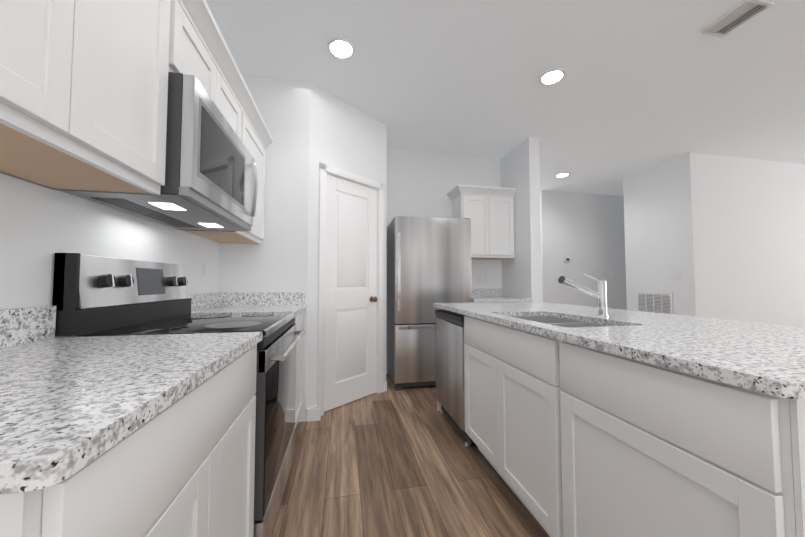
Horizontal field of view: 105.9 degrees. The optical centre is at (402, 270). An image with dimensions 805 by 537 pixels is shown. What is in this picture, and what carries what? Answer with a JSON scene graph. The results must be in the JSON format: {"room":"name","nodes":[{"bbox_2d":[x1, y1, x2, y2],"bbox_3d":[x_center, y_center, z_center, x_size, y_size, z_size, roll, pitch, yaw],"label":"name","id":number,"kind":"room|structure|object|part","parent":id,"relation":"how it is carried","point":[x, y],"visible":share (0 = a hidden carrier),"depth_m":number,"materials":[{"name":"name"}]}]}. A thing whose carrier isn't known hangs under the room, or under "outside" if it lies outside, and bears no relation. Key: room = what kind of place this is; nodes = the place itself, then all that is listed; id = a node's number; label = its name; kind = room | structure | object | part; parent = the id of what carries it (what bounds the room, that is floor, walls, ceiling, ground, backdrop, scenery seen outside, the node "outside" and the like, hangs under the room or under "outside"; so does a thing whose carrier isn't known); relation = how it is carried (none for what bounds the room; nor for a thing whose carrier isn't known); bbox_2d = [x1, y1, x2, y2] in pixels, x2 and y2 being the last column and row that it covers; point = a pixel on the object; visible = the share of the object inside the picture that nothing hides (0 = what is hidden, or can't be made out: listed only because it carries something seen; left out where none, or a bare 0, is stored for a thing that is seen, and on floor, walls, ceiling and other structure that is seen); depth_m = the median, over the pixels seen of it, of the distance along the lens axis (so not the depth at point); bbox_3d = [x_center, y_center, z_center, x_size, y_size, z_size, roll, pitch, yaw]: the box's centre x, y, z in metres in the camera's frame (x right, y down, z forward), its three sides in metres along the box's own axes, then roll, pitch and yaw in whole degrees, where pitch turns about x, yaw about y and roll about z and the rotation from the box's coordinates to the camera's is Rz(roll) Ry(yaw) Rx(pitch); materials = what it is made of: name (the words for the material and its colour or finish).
{"room":"kitchen","nodes":[
{"label":"kitchen","id":0,"kind":"room"},
{"bbox_2d":[0,173,218,337],"bbox_3d":[-0.702,-0.343,-1.532,0.120,2.740,8.078,0,-2,-11],"label":"wall","id":1,"kind":"structure","parent":0,"point":[40,226],"depth_m":1.03,"materials":[{"name":"white paint"}]},
{"bbox_2d":[0,0,170,194],"bbox_3d":[-0.903,-0.658,0.659,0.325,0.762,0.776,0,-2,-11],"label":"upper cabinet","id":2,"kind":"object","parent":1,"relation":"attached to","point":[83,93],"visible":1,"depth_m":0.77,"materials":[{"name":"white wood"}]},
{"bbox_2d":[202,264,206,280],"bbox_3d":[-1.355,0.014,2.080,0.008,0.115,0.072,0,-2,-11],"label":"electrical outlet","id":3,"kind":"object","parent":1,"relation":"attached to","point":[204,272],"visible":1,"depth_m":2.07,"materials":[{"name":"white plastic"}]},
{"bbox_2d":[168,0,241,139],"bbox_3d":[-1.053,-0.853,1.425,0.325,0.310,0.762,0,-2,-11],"label":"upper cabinet","id":4,"kind":"object","parent":1,"relation":"attached to","point":[189,54],"visible":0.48,"depth_m":1.27,"materials":[{"name":"white wood"}]},
{"bbox_2d":[60,72,257,230],"bbox_3d":[-0.990,-0.469,1.422,0.446,0.444,0.756,0,-2,-11],"label":"over-the-range microwave","id":5,"kind":"object","parent":4,"relation":"attached to","point":[211,179],"visible":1,"depth_m":1.21,"materials":[{"name":"grey metal"}]},
{"bbox_2d":[179,113,265,243],"bbox_3d":[-1.185,-0.601,2.079,0.325,0.762,0.586,0,-2,-11],"label":"upper cabinet","id":6,"kind":"object","parent":1,"relation":"attached to","point":[257,152],"visible":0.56,"depth_m":2.14,"materials":[{"name":"white wood"}]},
{"bbox_2d":[177,0,272,149],"bbox_3d":[-1.005,-1.046,1.310,0.373,0.090,2.198,0,-2,-11],"label":"crown molding","id":7,"kind":"structure","parent":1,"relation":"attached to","point":[199,15],"depth_m":1.50,"materials":[{"name":"white wood"}]},
{"bbox_2d":[218,74,309,421],"bbox_3d":[-1.096,-0.181,2.443,0.654,2.740,0.120,0,-2,-11],"label":"wall","id":8,"kind":"structure","parent":0,"point":[276,260],"depth_m":2.42,"materials":[{"name":"white paint"}]},
{"bbox_2d":[306,407,320,421],"bbox_3d":[-0.703,1.138,2.399,0.108,0.100,0.014,0,-2,-11],"label":"baseboard","id":9,"kind":"structure","parent":8,"relation":"attached to","point":[313,414],"depth_m":2.39,"materials":[{"name":"white wood"}]},
{"bbox_2d":[306,83,386,407],"bbox_3d":[-0.510,-0.166,2.830,0.120,2.740,0.910,-2,-3,41],"label":"wall","id":10,"kind":"structure","parent":0,"point":[343,135],"depth_m":2.64,"materials":[{"name":"white paint"}]},
{"bbox_2d":[306,381,386,408],"bbox_3d":[-0.460,1.151,2.733,0.014,0.100,0.910,-2,-3,41],"label":"baseboard","id":11,"kind":"structure","parent":10,"relation":"attached to","point":[384,387],"depth_m":3.04,"materials":[{"name":"white wood"}]},
{"bbox_2d":[317,162,383,415],"bbox_3d":[-0.489,0.153,2.829,0.136,2.102,0.759,-2,-3,41],"label":"door frame","id":12,"kind":"structure","parent":10,"relation":"attached to","point":[324,169],"depth_m":2.65,"materials":[{"name":"white wood"}]},
{"bbox_2d":[324,174,377,411],"bbox_3d":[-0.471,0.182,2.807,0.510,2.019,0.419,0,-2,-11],"label":"pantry door","id":13,"kind":"structure","parent":10,"relation":"in","point":[351,298],"depth_m":2.78,"materials":[{"name":"white wood"}]},
{"bbox_2d":[272,374,549,536],"bbox_3d":[1.910,1.194,1.945,14.000,0.050,14.000,0,-2,-11],"label":"floor","id":14,"kind":"structure","parent":0,"point":[403,462],"depth_m":1.68,"materials":[{"name":"wood"}]},
{"bbox_2d":[0,344,256,536],"bbox_3d":[-0.751,0.674,0.624,0.630,0.884,0.797,0,-2,-11],"label":"base cabinet","id":15,"kind":"object","parent":14,"relation":"on","point":[184,466],"visible":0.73,"depth_m":0.55,"materials":[{"name":"white wood"}]},
{"bbox_2d":[0,306,262,494],"bbox_3d":[-0.743,0.165,0.639,0.645,0.131,0.811,0,-2,-11],"label":"countertop","id":16,"kind":"structure","parent":15,"relation":"on","point":[70,406],"depth_m":0.53,"materials":[{"name":"stone"}]},
{"bbox_2d":[52,253,304,536],"bbox_3d":[-0.860,0.553,1.406,0.710,1.188,0.756,0,-2,-11],"label":"range","id":17,"kind":"object","parent":14,"relation":"on","point":[93,295],"visible":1,"depth_m":1.20,"materials":[{"name":"grey metal"}]},
{"bbox_2d":[295,311,303,428],"bbox_3d":[-1.035,0.732,2.055,0.630,0.884,0.586,0,-2,-11],"label":"base cabinet","id":18,"kind":"object","parent":14,"relation":"on","point":[299,319],"visible":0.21,"depth_m":2.21,"materials":[{"name":"white wood"}]},
{"bbox_2d":[190,292,305,313],"bbox_3d":[-1.028,0.224,2.077,0.645,0.131,0.586,0,-2,-11],"label":"countertop","id":19,"kind":"structure","parent":18,"relation":"on","point":[248,302],"depth_m":2.29,"materials":[{"name":"stone"}]},
{"bbox_2d":[387,216,471,390],"bbox_3d":[0.277,0.334,3.453,0.830,1.792,0.591,0,-2,-11],"label":"refrigerator","id":20,"kind":"object","parent":14,"relation":"on","point":[428,262],"visible":0.71,"depth_m":3.15,"materials":[{"name":"grey metal"}]},
{"bbox_2d":[435,310,476,446],"bbox_3d":[0.622,0.757,2.354,0.582,0.858,0.602,0,-2,-11],"label":"dishwasher","id":21,"kind":"object","parent":14,"relation":"on","point":[449,352],"visible":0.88,"depth_m":2.22,"materials":[{"name":"grey metal"}]},
{"bbox_2d":[464,315,562,536],"bbox_3d":[0.798,0.714,1.620,0.630,0.884,0.897,0,-2,-11],"label":"base cabinet","id":22,"kind":"object","parent":14,"relation":"on","point":[513,389],"visible":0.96,"depth_m":1.38,"materials":[{"name":"white wood"}]},
{"bbox_2d":[437,308,804,536],"bbox_3d":[0.944,0.716,1.661,0.892,0.884,2.136,0,-2,-11],"label":"panel","id":23,"kind":"object","parent":14,"relation":"on","point":[797,412],"visible":0.02,"depth_m":0.55,"materials":[{"name":"white wood"}]},
{"bbox_2d":[560,340,795,536],"bbox_3d":[0.943,0.684,0.889,0.630,0.884,0.592,0,-2,-11],"label":"base cabinet","id":24,"kind":"object","parent":14,"relation":"on","point":[650,450],"visible":0.9,"depth_m":0.75,"materials":[{"name":"white wood"}]},
{"bbox_2d":[433,302,804,398],"bbox_3d":[0.987,0.259,1.685,1.059,0.029,2.145,0,-2,-11],"label":"countertop","id":25,"kind":"structure","parent":24,"relation":"on","point":[766,358],"depth_m":0.96,"materials":[{"name":"stone"}]},
{"bbox_2d":[515,316,606,326],"bbox_3d":[0.771,0.370,1.538,0.429,0.202,0.684,0,-2,-11],"label":"undermount sink","id":26,"kind":"object","parent":25,"relation":"in","point":[561,322],"visible":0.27,"depth_m":1.74,"materials":[{"name":"silver metal"}]},
{"bbox_2d":[558,273,608,316],"bbox_3d":[0.951,0.125,1.594,0.282,0.230,0.058,0,-2,-11],"label":"faucet","id":27,"kind":"object","parent":25,"relation":"on","point":[600,294],"visible":1,"depth_m":1.59,"materials":[{"name":"silver metal"}]},
{"bbox_3d":[1.032,0.794,3.585,0.685,0.884,0.630,0,-2,-11],"label":"base cabinet","id":28,"kind":"object","parent":14,"relation":"on","visible":0},
{"bbox_2d":[471,289,532,301],"bbox_3d":[1.031,0.285,3.596,0.691,0.131,0.648,0,-2,-11],"label":"countertop","id":29,"kind":"structure","parent":28,"relation":"on","point":[486,295],"depth_m":3.66,"materials":[{"name":"stone"}]},
{"bbox_2d":[386,150,501,373],"bbox_3d":[0.505,-0.122,3.903,1.616,2.740,0.120,0,-2,-11],"label":"wall","id":30,"kind":"structure","parent":0,"point":[419,184],"depth_m":3.86,"materials":[{"name":"white paint"}]},
{"bbox_2d":[478,274,483,282],"bbox_3d":[1.016,0.099,3.930,0.072,0.115,0.008,0,-2,-11],"label":"electrical outlet","id":31,"kind":"object","parent":30,"relation":"attached to","point":[480,278],"visible":1,"depth_m":3.93,"materials":[{"name":"white plastic"}]},
{"bbox_2d":[447,184,516,259],"bbox_3d":[0.974,-0.572,3.760,0.752,0.840,0.373,0,-2,-11],"label":"upper cabinet","id":32,"kind":"object","parent":30,"relation":"attached to","point":[492,226],"depth_m":3.64,"materials":[{"name":"white wood"}]},
{"bbox_3d":[0.974,-0.946,3.775,0.752,0.090,0.373,0,-2,-11],"label":"top of the back wall cabinet","id":33,"kind":"part","parent":32,"relation":"part of","materials":[{"name":"white wood"}]},
{"bbox_2d":[206,0,804,195],"bbox_3d":[1.910,-1.593,2.058,14.000,0.050,14.000,0,-2,-11],"label":"ceiling","id":34,"kind":"structure","parent":0,"point":[642,85],"depth_m":2.38,"materials":[{"name":"white paint"}]},
{"bbox_2d":[327,37,354,58],"bbox_3d":[-0.430,-1.558,2.133,0.190,0.014,0.190,0,-2,-11],"label":"recessed light","id":35,"kind":"object","parent":34,"relation":"in","point":[340,48],"visible":1,"depth_m":2.12,"materials":[{"name":"white plastic"}]},
{"bbox_2d":[539,68,565,84],"bbox_3d":[1.194,-1.546,2.424,0.190,0.014,0.190,0,-2,-11],"label":"recessed light","id":36,"kind":"object","parent":34,"relation":"in","point":[551,76],"visible":1,"depth_m":2.41,"materials":[{"name":"white plastic"}]},
{"bbox_2d":[556,172,569,176],"bbox_3d":[2.440,-1.457,4.626,0.190,0.014,0.190,0,-2,-11],"label":"recessed light","id":37,"kind":"object","parent":34,"relation":"in","point":[564,174],"visible":0.96,"depth_m":4.59,"materials":[{"name":"white plastic"}]},
{"bbox_2d":[701,0,773,36],"bbox_3d":[2.073,-1.569,1.890,0.185,0.013,0.245,0,-2,-11],"label":"ceiling vent","id":38,"kind":"object","parent":34,"relation":"in","point":[740,14],"visible":0.96,"depth_m":1.88,"materials":[{"name":"white plastic"}]},
{"bbox_2d":[500,137,541,301],"bbox_3d":[1.150,-0.072,5.136,0.130,2.740,3.550,0,-2,-11],"label":"wall","id":39,"kind":"structure","parent":0,"point":[522,269],"depth_m":3.50,"materials":[{"name":"white paint"}]},
{"bbox_2d":[540,191,626,309],"bbox_3d":[4.817,-0.041,5.898,4.780,2.740,0.120,0,-2,-11],"label":"wall","id":40,"kind":"structure","parent":0,"point":[585,232],"depth_m":5.55,"materials":[{"name":"white paint"}]},
{"bbox_2d":[564,256,570,261],"bbox_3d":[2.967,-0.209,5.464,0.120,0.120,0.024,0,-2,-11],"label":"thermostat","id":41,"kind":"object","parent":40,"relation":"attached to","point":[567,259],"visible":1,"depth_m":5.45,"materials":[{"name":"white plastic"}]},
{"bbox_2d":[623,152,804,326],"bbox_3d":[5.484,-0.093,4.619,3.970,2.740,0.930,0,-2,-11],"label":"wall block","id":42,"kind":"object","parent":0,"point":[725,235],"visible":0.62,"depth_m":4.00,"materials":[{"name":"white paint"}]},
{"bbox_2d":[636,292,673,313],"bbox_3d":[3.520,0.542,4.250,0.016,0.480,0.500,0,-2,-11],"label":"air vent grille","id":43,"kind":"object","parent":42,"relation":"attached to","point":[659,302],"visible":0.48,"depth_m":4.23,"materials":[{"name":"white plastic"}]}
]}

